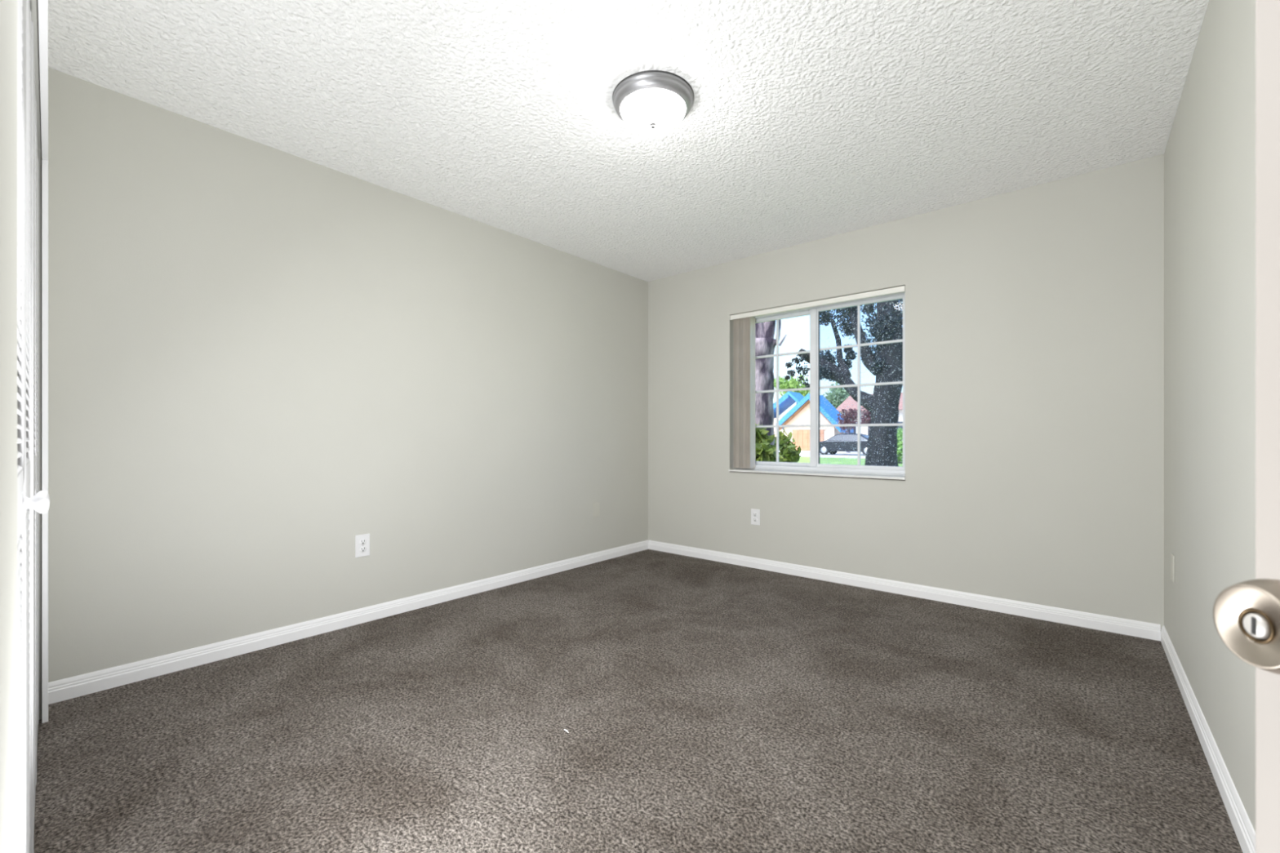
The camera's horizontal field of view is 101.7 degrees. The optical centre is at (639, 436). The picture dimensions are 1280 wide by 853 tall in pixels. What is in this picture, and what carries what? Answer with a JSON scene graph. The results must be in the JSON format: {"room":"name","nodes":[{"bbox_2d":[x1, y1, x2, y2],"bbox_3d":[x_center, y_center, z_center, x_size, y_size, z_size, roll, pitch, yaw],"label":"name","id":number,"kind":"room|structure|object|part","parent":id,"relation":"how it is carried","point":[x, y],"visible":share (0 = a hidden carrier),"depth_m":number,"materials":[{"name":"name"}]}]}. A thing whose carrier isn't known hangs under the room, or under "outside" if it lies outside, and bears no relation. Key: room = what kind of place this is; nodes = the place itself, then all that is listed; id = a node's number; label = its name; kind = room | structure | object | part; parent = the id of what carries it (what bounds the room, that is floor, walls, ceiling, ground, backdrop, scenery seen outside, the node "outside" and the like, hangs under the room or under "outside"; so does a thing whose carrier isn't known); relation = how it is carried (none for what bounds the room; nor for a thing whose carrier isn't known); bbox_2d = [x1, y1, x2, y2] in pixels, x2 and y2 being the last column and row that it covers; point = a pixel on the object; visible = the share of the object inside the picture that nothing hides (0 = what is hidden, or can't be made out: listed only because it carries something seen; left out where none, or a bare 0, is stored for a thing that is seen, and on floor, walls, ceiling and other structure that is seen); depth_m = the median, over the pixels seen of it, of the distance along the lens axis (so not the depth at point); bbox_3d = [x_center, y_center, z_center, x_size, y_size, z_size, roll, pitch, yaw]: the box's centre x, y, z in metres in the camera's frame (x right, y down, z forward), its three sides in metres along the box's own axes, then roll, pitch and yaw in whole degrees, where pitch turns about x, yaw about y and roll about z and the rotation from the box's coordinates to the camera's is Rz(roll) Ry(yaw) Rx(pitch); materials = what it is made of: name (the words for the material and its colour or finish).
{"room":"empty bedroom","nodes":[
{"label":"empty bedroom","id":0,"kind":"room"},
{"bbox_2d":[0,0,41,852],"bbox_3d":[-0.848,-0.198,0.648,3.930,2.440,0.117,0,0,41],"label":"wall","id":1,"kind":"structure","parent":0,"point":[8,8],"depth_m":0.47,"materials":[{"name":"beige paint"}]},
{"bbox_2d":[17,0,49,852],"bbox_3d":[-1.067,0.017,0.904,0.948,1.984,0.057,0,0,41],"label":"door","id":2,"kind":"structure","parent":1,"relation":"in","point":[40,502],"depth_m":0.87,"materials":[{"name":"white paint"}]},
{"bbox_3d":[-0.897,0.017,0.736,0.471,1.984,0.028,0,0,41],"label":"panel","id":3,"kind":"part","parent":2,"relation":"part of","materials":[{"name":"white paint"}]},
{"bbox_3d":[-1.254,0.017,1.051,0.473,1.984,0.028,0,0,41],"label":"panel","id":4,"kind":"part","parent":2,"relation":"part of","materials":[{"name":"white paint"}]},
{"bbox_3d":[-1.010,0.110,0.873,0.039,0.039,0.029,0,0,41],"label":"knob","id":5,"kind":"part","parent":2,"relation":"part of","materials":[{"name":"white paint"}]},
{"bbox_2d":[31,21,38,852],"bbox_3d":[-1.788,0.017,1.527,0.950,1.984,0.029,0,0,41],"label":"door","id":6,"kind":"structure","parent":1,"relation":"in","point":[34,137],"depth_m":1.39,"materials":[{"name":"white paint"}]},
{"bbox_3d":[-1.967,0.017,1.684,0.473,1.984,0.028,0,0,41],"label":"panel","id":7,"kind":"part","parent":6,"relation":"part of","materials":[{"name":"white paint"}]},
{"bbox_2d":[37,0,48,160],"bbox_3d":[-1.438,-1.022,1.257,1.960,0.061,0.016,0,0,41],"label":"trim","id":8,"kind":"structure","parent":1,"relation":"attached to","point":[42,5],"depth_m":1.41,"materials":[{"name":"white paint"}]},
{"bbox_2d":[41,159,48,723],"bbox_3d":[-2.151,0.016,1.885,0.060,2.014,0.017,0,0,40],"label":"trim","id":9,"kind":"structure","parent":1,"relation":"attached to","point":[44,162],"depth_m":1.86,"materials":[{"name":"white paint"}]},
{"bbox_2d":[48,67,648,682],"bbox_3d":[-1.433,-0.102,3.106,0.150,2.650,4.889,0,0,40],"label":"wall","id":10,"kind":"structure","parent":0,"point":[263,360],"depth_m":2.60,"materials":[{"name":"beige paint"}]},
{"bbox_2d":[48,539,648,704],"bbox_3d":[-1.093,0.983,3.381,0.013,0.080,3.629,0,0,40],"label":"baseboard","id":11,"kind":"structure","parent":10,"relation":"attached to","point":[61,690],"depth_m":2.60,"materials":[{"name":"white paint"}]},
{"bbox_2d":[355,533,369,557],"bbox_3d":[-1.527,0.599,2.872,0.008,0.123,0.076,0,0,40],"label":"power outlet","id":12,"kind":"object","parent":10,"relation":"attached to","point":[362,541],"visible":1,"depth_m":2.87,"materials":[{"name":"white plastic"}]},
{"bbox_2d":[360,538,366,544],"bbox_3d":[-1.526,0.578,2.871,0.002,0.029,0.034,0,0,40],"label":"socket","id":13,"kind":"object","parent":12,"relation":"attached to","point":[362,541],"depth_m":2.87,"materials":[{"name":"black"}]},
{"bbox_2d":[360,546,366,551],"bbox_3d":[-1.526,0.619,2.871,0.002,0.029,0.034,0,0,40],"label":"socket","id":14,"kind":"object","parent":12,"relation":"attached to","point":[362,548],"depth_m":2.87,"materials":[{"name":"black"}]},
{"bbox_2d":[48,0,1208,281],"bbox_3d":[-0.039,-1.498,1.270,4.700,0.160,6.089,0,0,40],"label":"ceiling","id":15,"kind":"structure","parent":0,"point":[806,121],"depth_m":2.18,"materials":[{"name":"white paint"}]},
{"bbox_2d":[612,70,693,133],"bbox_3d":[0.054,-1.354,2.185,0.341,0.127,0.341,0,0,40],"label":"ceiling light","id":16,"kind":"object","parent":15,"relation":"attached to","point":[650,101],"visible":1,"depth_m":2.10,"materials":[{"name":"white glass"}]},
{"bbox_2d":[33,549,1243,852],"bbox_3d":[-0.129,1.083,1.163,4.700,0.120,5.809,0,0,40],"label":"floor","id":17,"kind":"structure","parent":0,"point":[704,705],"depth_m":1.77,"materials":[{"name":"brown carpet"}]},
{"bbox_2d":[778,450,902,459],"bbox_3d":[30.274,1.277,66.736,140.000,0.130,79.000,0,0,40],"label":"driveway","id":18,"kind":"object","parent":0,"point":[803,453],"depth_m":34.79,"materials":[{"name":"concrete"}]},
{"bbox_2d":[773,373,809,404],"bbox_3d":[18.242,-3.266,63.192,5.785,9.182,3.194,0,0,40],"label":"tree","id":19,"kind":"object","parent":18,"relation":"on","point":[793,383],"visible":0.57,"depth_m":62.67,"materials":[{"name":"green plant"}]},
{"bbox_2d":[773,391,853,450],"bbox_3d":[15.745,-1.462,49.163,9.215,5.568,8.600,0,0,40],"label":"house","id":20,"kind":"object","parent":18,"relation":"on","point":[799,414],"visible":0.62,"depth_m":45.55,"materials":[{"name":"paint"}]},
{"bbox_2d":[821,382,849,413],"bbox_3d":[23.300,-2.688,61.380,5.004,8.027,3.971,0,0,40],"label":"tree","id":21,"kind":"object","parent":18,"relation":"on","point":[842,391],"visible":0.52,"depth_m":60.85,"materials":[{"name":"green plant"}]},
{"bbox_2d":[819,433,868,455],"bbox_3d":[14.148,0.502,35.188,4.631,1.440,1.808,0,0,40],"label":"parked car","id":22,"kind":"object","parent":18,"relation":"on","point":[829,446],"visible":0.56,"depth_m":34.64,"materials":[{"name":"grey paint"}]},
{"bbox_2d":[836,408,861,453],"bbox_3d":[15.988,-0.461,40.120,1.849,3.578,1.699,0,0,40],"label":"tree","id":23,"kind":"object","parent":18,"relation":"on","point":[846,420],"visible":0.8,"depth_m":39.89,"materials":[{"name":"purple plant"}]},
{"bbox_2d":[860,407,871,435],"bbox_3d":[18.858,-0.681,42.962,1.679,4.016,1.576,0,0,6],"label":"tree","id":24,"kind":"object","parent":18,"relation":"on","point":[867,413],"visible":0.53,"depth_m":42.83,"materials":[{"name":"purple plant"}]},
{"bbox_2d":[836,392,902,435],"bbox_3d":[26.777,-1.629,53.975,9.740,5.904,10.400,0,0,40],"label":"house","id":25,"kind":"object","parent":18,"relation":"on","point":[847,402],"visible":0.02,"depth_m":52.34,"materials":[{"name":"paint"}]},
{"bbox_3d":[24.701,-0.841,49.726,1.300,1.200,0.030,0,0,40],"label":"pane","id":26,"kind":"part","parent":25,"relation":"part of","materials":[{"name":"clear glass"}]},
{"bbox_2d":[796,456,902,466],"bbox_3d":[-3.998,1.272,26.236,140.000,0.100,27.111,0,0,40],"label":"lawn","id":27,"kind":"structure","parent":0,"point":[802,460],"depth_m":26.68,"materials":[{"name":"green plant"}]},
{"bbox_2d":[755,422,782,462],"bbox_3d":[1.626,0.534,7.008,0.581,1.481,0.570,0,0,7],"label":"leafy shrub","id":28,"kind":"object","parent":27,"relation":"on","point":[764,451],"visible":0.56,"depth_m":6.91,"materials":[{"name":"green plant"}]},
{"bbox_2d":[755,320,786,444],"bbox_3d":[1.943,-0.596,8.232,0.653,3.850,0.520,0,0,7],"label":"bare tree","id":29,"kind":"object","parent":27,"relation":"on","point":[765,342],"visible":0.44,"depth_m":8.03,"materials":[{"name":"grey plant"}]},
{"bbox_2d":[774,428,801,462],"bbox_3d":[3.543,0.537,12.781,0.771,1.478,0.789,0,0,40],"label":"leafy shrub","id":30,"kind":"object","parent":27,"relation":"on","point":[788,452],"visible":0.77,"depth_m":12.64,"materials":[{"name":"green plant"}]},
{"bbox_2d":[784,298,902,466],"bbox_3d":[4.302,-1.198,10.584,1.632,5.042,2.556,0,0,-38],"label":"oak tree","id":31,"kind":"object","parent":27,"relation":"on","point":[883,440],"visible":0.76,"depth_m":9.74,"materials":[{"name":"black plant"}]},
{"bbox_2d":[896,426,902,463],"bbox_3d":[11.973,0.427,23.836,1.799,1.955,1.943,0,0,-11],"label":"round shrub","id":32,"kind":"object","parent":27,"relation":"on","point":[900,444],"visible":0.26,"depth_m":23.61,"materials":[{"name":"green plant"}]},
{"bbox_2d":[648,154,1164,629],"bbox_3d":[1.643,-0.102,3.574,3.942,2.650,0.200,0,0,40],"label":"wall","id":33,"kind":"structure","parent":0,"point":[1034,315],"depth_m":3.11,"materials":[{"name":"beige paint"}]},
{"bbox_2d":[751,508,759,525],"bbox_3d":[0.900,0.625,4.066,0.076,0.123,0.008,0,0,40],"label":"power outlet","id":34,"kind":"object","parent":33,"relation":"attached to","point":[755,513],"visible":1,"depth_m":4.06,"materials":[{"name":"white plastic"}]},
{"bbox_2d":[728,292,906,480],"bbox_3d":[1.267,-0.352,3.853,1.309,1.272,0.169,0,0,40],"label":"window","id":35,"kind":"structure","parent":33,"relation":"in","point":[814,468],"depth_m":3.79,"materials":[{"name":"white plastic"}]},
{"bbox_3d":[1.087,-0.363,4.092,0.647,1.172,0.026,0,0,40],"label":"sash","id":36,"kind":"part","parent":35,"relation":"part of","materials":[{"name":"white plastic"}]},
{"bbox_3d":[1.287,-0.363,3.860,0.038,1.168,0.010,0,0,40],"label":"meeting rail","id":37,"kind":"part","parent":35,"relation":"part of","materials":[{"name":"white plastic"}]},
{"bbox_3d":[1.247,0.271,3.829,1.309,0.016,0.106,0,0,40],"label":"sill","id":38,"kind":"part","parent":35,"relation":"part of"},
{"bbox_2d":[729,285,905,468],"bbox_3d":[1.249,-0.365,3.833,1.296,1.232,0.084,0,0,40],"label":"vertical blind","id":39,"kind":"object","parent":35,"relation":"attached to","point":[744,324],"visible":0.97,"depth_m":4.15,"materials":[{"name":"white plastic"}]},
{"bbox_3d":[1.520,-0.363,3.687,0.648,1.172,0.026,0,0,40],"label":"sash","id":40,"kind":"part","parent":35,"relation":"part of","materials":[{"name":"white plastic"}]},
{"bbox_3d":[1.541,-0.363,3.669,0.577,1.132,0.004,0,0,40],"label":"pane","id":41,"kind":"part","parent":35,"relation":"part of","materials":[{"name":"clear glass"}]},
{"bbox_2d":[648,540,1160,640],"bbox_3d":[1.345,0.983,3.686,3.316,0.080,0.013,0,0,40],"label":"baseboard","id":42,"kind":"structure","parent":33,"relation":"attached to","point":[1152,631],"depth_m":3.24,"materials":[{"name":"white paint"}]},
{"bbox_2d":[1164,0,1255,831],"bbox_3d":[1.615,-0.177,0.951,0.603,2.500,3.839,0,0,40],"label":"wall","id":43,"kind":"structure","parent":0,"point":[1210,153],"depth_m":1.64,"materials":[{"name":"beige paint"}]},
{"bbox_2d":[1170,552,1174,582],"bbox_3d":[2.394,0.588,2.344,0.006,0.120,0.074,0,0,40],"label":"blank wall plate","id":44,"kind":"object","parent":43,"relation":"attached to","point":[1172,557],"visible":1,"depth_m":2.32,"materials":[{"name":"white plastic"}]},
{"bbox_2d":[1160,625,1255,852],"bbox_3d":[1.848,0.983,1.704,0.013,0.080,2.389,0,0,40],"label":"baseboard","id":45,"kind":"structure","parent":43,"relation":"attached to","point":[1245,833],"depth_m":1.58,"materials":[{"name":"white paint"}]},
{"bbox_2d":[1213,0,1279,852],"bbox_3d":[0.398,-0.005,-0.026,0.153,2.015,0.761,0,0,5],"label":"door","id":46,"kind":"structure","parent":43,"relation":"in","point":[1246,614],"depth_m":0.34,"materials":[{"name":"beige paint"}]},
{"bbox_3d":[0.381,0.108,0.297,0.060,0.067,0.067,0,0,5],"label":"knob","id":47,"kind":"part","parent":46,"relation":"part of","materials":[{"name":"silver metal"}]}
]}

